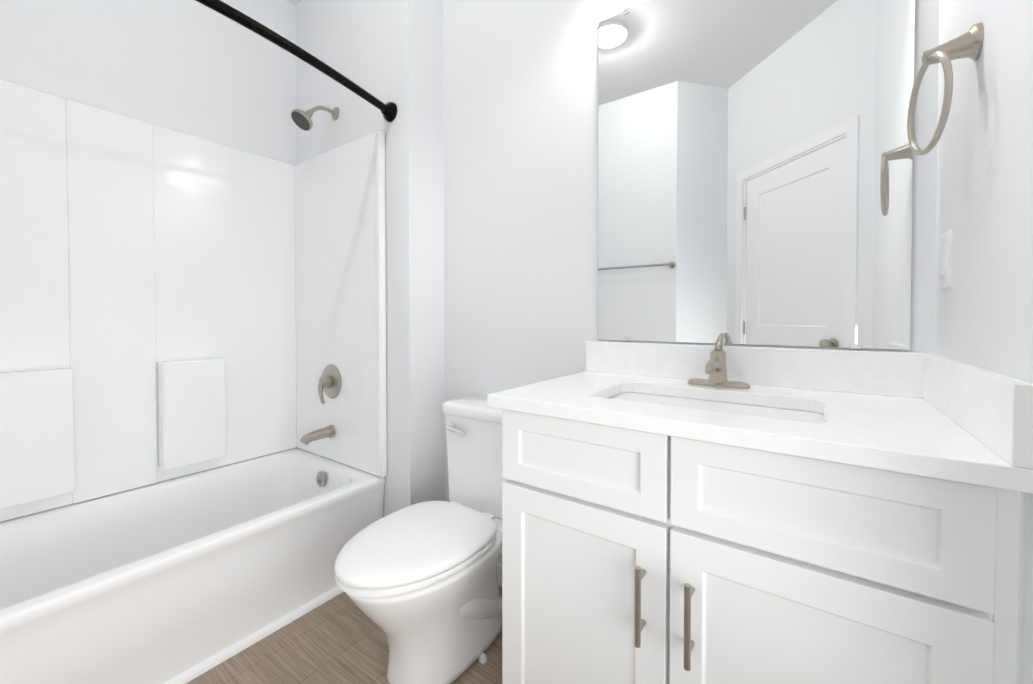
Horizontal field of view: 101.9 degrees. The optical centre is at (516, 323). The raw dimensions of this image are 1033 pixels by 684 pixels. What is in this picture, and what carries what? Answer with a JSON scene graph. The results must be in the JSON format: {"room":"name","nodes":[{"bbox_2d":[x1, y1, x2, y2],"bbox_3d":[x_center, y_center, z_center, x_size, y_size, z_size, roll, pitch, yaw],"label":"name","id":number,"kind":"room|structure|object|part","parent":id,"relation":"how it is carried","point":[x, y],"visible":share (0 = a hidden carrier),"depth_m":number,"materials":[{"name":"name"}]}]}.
{"room":"bathroom","nodes":[
{"label":"bathroom","id":0,"kind":"room"},
{"bbox_2d":[0,0,296,164],"bbox_3d":[-1.652,-0.302,1.650,0.100,2.740,1.720,1,1,35],"label":"wall","id":1,"kind":"structure","parent":0,"point":[194,68],"depth_m":1.79,"materials":[{"name":"white paint"}]},
{"bbox_2d":[286,0,301,5],"bbox_3d":[-0.645,-1.709,0.801,3.100,0.100,2.600,1,1,35],"label":"ceiling","id":2,"kind":"structure","parent":0,"point":[295,2],"depth_m":2.19,"materials":[{"name":"white paint"}]},
{"bbox_2d":[186,586,501,683],"bbox_3d":[-0.645,1.130,0.844,3.100,0.100,2.600,1,1,35],"label":"floor","id":3,"kind":"structure","parent":0,"point":[340,638],"depth_m":1.35,"materials":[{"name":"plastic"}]},
{"bbox_2d":[0,448,384,683],"bbox_3d":[-1.309,0.872,1.423,0.737,0.400,1.516,1,1,35],"label":"bathtub","id":4,"kind":"object","parent":3,"relation":"on","point":[162,582],"visible":0.9,"depth_m":1.43,"materials":[{"name":"white ceramic"}]},
{"bbox_2d":[0,79,386,521],"bbox_3d":[-1.304,-0.074,1.406,0.750,1.489,1.516,1,1,35],"label":"tub surround","id":5,"kind":"object","parent":4,"relation":"on","point":[174,304],"visible":1,"depth_m":1.75,"materials":[{"name":"white plastic"}]},
{"bbox_2d":[300,425,334,444],"bbox_3d":[-0.931,0.522,1.950,0.060,0.067,0.152,1,1,35],"label":"tub spout","id":6,"kind":"object","parent":5,"relation":"attached to","point":[318,434],"visible":1,"depth_m":1.94,"materials":[{"name":"silver metal"}]},
{"bbox_2d":[318,364,340,403],"bbox_3d":[-0.907,0.286,1.980,0.164,0.179,0.071,1,1,35],"label":"shower valve","id":7,"kind":"object","parent":5,"relation":"attached to","point":[329,382],"visible":1,"depth_m":1.97,"materials":[{"name":"silver metal"}]},
{"bbox_2d":[164,586,342,683],"bbox_3d":[-1.020,1.064,1.221,0.022,0.022,1.494,1,1,35],"label":"trim","id":8,"kind":"structure","parent":4,"relation":"attached to","point":[194,672],"depth_m":1.40,"materials":[{"name":"white paint"}]},
{"bbox_2d":[334,395,505,683],"bbox_3d":[-0.234,0.688,1.367,0.424,0.768,0.739,1,1,35],"label":"toilet","id":9,"kind":"object","parent":3,"relation":"on","point":[417,584],"visible":0.88,"depth_m":1.23,"materials":[{"name":"white ceramic"}]},
{"bbox_3d":[-0.298,0.656,1.264,0.375,0.054,0.497,1,1,35],"label":"seat","id":10,"kind":"part","parent":9,"relation":"part of","materials":[{"name":"white plastic"}]},
{"bbox_3d":[-0.262,0.878,1.317,0.368,0.390,0.584,1,1,35],"label":"bowl","id":11,"kind":"part","parent":9,"relation":"part of","materials":[{"name":"white ceramic"}]},
{"bbox_3d":[-0.224,0.391,1.544,0.103,0.034,0.031,1,1,35],"label":"flush lever","id":12,"kind":"part","parent":9,"relation":"part of","materials":[{"name":"silver metal"}]},
{"bbox_3d":[-0.074,0.321,1.573,0.408,0.039,0.210,1,1,35],"label":"tank lid","id":13,"kind":"part","parent":9,"relation":"part of","materials":[{"name":"white ceramic"}]},
{"bbox_3d":[-0.074,0.511,1.576,0.384,0.339,0.190,1,1,35],"label":"tank","id":14,"kind":"part","parent":9,"relation":"part of","materials":[{"name":"white ceramic"}]},
{"bbox_2d":[487,333,1032,683],"bbox_3d":[0.440,0.555,0.993,0.870,1.047,0.572,1,1,35],"label":"bathroom vanity","id":15,"kind":"object","parent":3,"relation":"on","point":[718,512],"visible":1,"depth_m":0.75,"materials":[{"name":"white paint"}]},
{"bbox_2d":[487,371,1032,493],"bbox_3d":[0.444,0.188,0.993,0.870,0.030,0.557,1,1,35],"label":"countertop","id":16,"kind":"structure","parent":15,"relation":"on","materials":[{"name":"stone"}]},
{"bbox_2d":[688,333,749,388],"bbox_3d":[0.533,0.100,1.120,0.156,0.141,0.182,1,1,35],"label":"faucet","id":17,"kind":"object","parent":16,"relation":"on","point":[718,366],"depth_m":1.17,"materials":[{"name":"silver metal"}]},
{"bbox_2d":[625,392,820,413],"bbox_3d":[0.430,0.276,0.979,0.504,0.144,0.310,1,1,35],"label":"sink","id":18,"kind":"object","parent":16,"relation":"in","point":[676,399],"depth_m":1.04,"materials":[{"name":"white ceramic"}]},
{"bbox_2d":[296,0,444,516],"bbox_3d":[-0.759,-0.309,2.130,0.997,2.740,0.297,1,1,35],"label":"wall","id":19,"kind":"structure","parent":0,"point":[385,51],"depth_m":1.80,"materials":[{"name":"white paint"}]},
{"bbox_2d":[291,106,338,130],"bbox_3d":[-0.928,-0.958,1.932,0.098,0.158,0.209,1,1,35],"label":"shower head","id":20,"kind":"object","parent":19,"relation":"attached to","point":[301,119],"visible":1,"depth_m":1.89},
{"bbox_2d":[443,0,939,563],"bbox_3d":[0.389,-0.299,1.432,1.683,2.740,0.100,1,1,35],"label":"wall","id":21,"kind":"structure","parent":0,"point":[521,192],"depth_m":1.61,"materials":[{"name":"white paint"}]},
{"bbox_2d":[498,563,501,585],"bbox_3d":[-0.026,1.025,1.679,0.719,0.085,0.012,1,1,35],"label":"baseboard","id":22,"kind":"structure","parent":21,"relation":"attached to","point":[499,574],"depth_m":1.70,"materials":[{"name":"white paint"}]},
{"bbox_2d":[597,0,914,349],"bbox_3d":[0.604,-0.484,1.209,0.794,1.090,0.008,1,1,35],"label":"mirror","id":23,"kind":"object","parent":21,"relation":"attached to","point":[755,168],"visible":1,"depth_m":1.16,"materials":[{"name":"clear glass"}]},
{"bbox_2d":[934,0,1032,683],"bbox_3d":[0.585,-0.282,0.343,0.100,2.740,1.647,1,1,35],"label":"wall","id":24,"kind":"structure","parent":0,"point":[984,301],"depth_m":0.65,"materials":[{"name":"white paint"}]},
{"bbox_2d":[586,341,1032,468],"bbox_3d":[0.444,0.120,0.992,0.870,0.105,0.557,1,1,35],"label":"backsplash","id":25,"kind":"structure","parent":24,"relation":"attached to","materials":[{"name":"stone"}]},
{"bbox_2d":[938,229,952,287],"bbox_3d":[0.895,-0.133,0.877,0.011,0.116,0.070,1,1,35],"label":"light switch","id":26,"kind":"object","parent":24,"relation":"attached to","point":[945,267],"visible":0.96,"depth_m":0.86,"materials":[{"name":"white plastic"}]},
{"bbox_2d":[907,22,983,155],"bbox_3d":[0.763,-0.411,0.743,0.083,0.205,0.164,1,1,35],"label":"towel ring","id":27,"kind":"object","parent":24,"relation":"attached to","point":[969,44],"visible":1,"depth_m":0.72,"materials":[{"name":"silver metal"}]},
{"bbox_3d":[-1.527,-0.286,0.567,1.560,2.740,0.100,1,1,35],"label":"wall","id":28,"kind":"structure","parent":0,"visible":0},
{"bbox_2d":[195,0,396,121],"bbox_3d":[-0.937,-0.884,1.132,0.166,0.080,1.522,1,1,35],"label":"shower curtain rod","id":29,"kind":"object","parent":28,"relation":"attached to","point":[388,111],"visible":1,"depth_m":1.36,"materials":[{"name":"black metal"}]}
]}

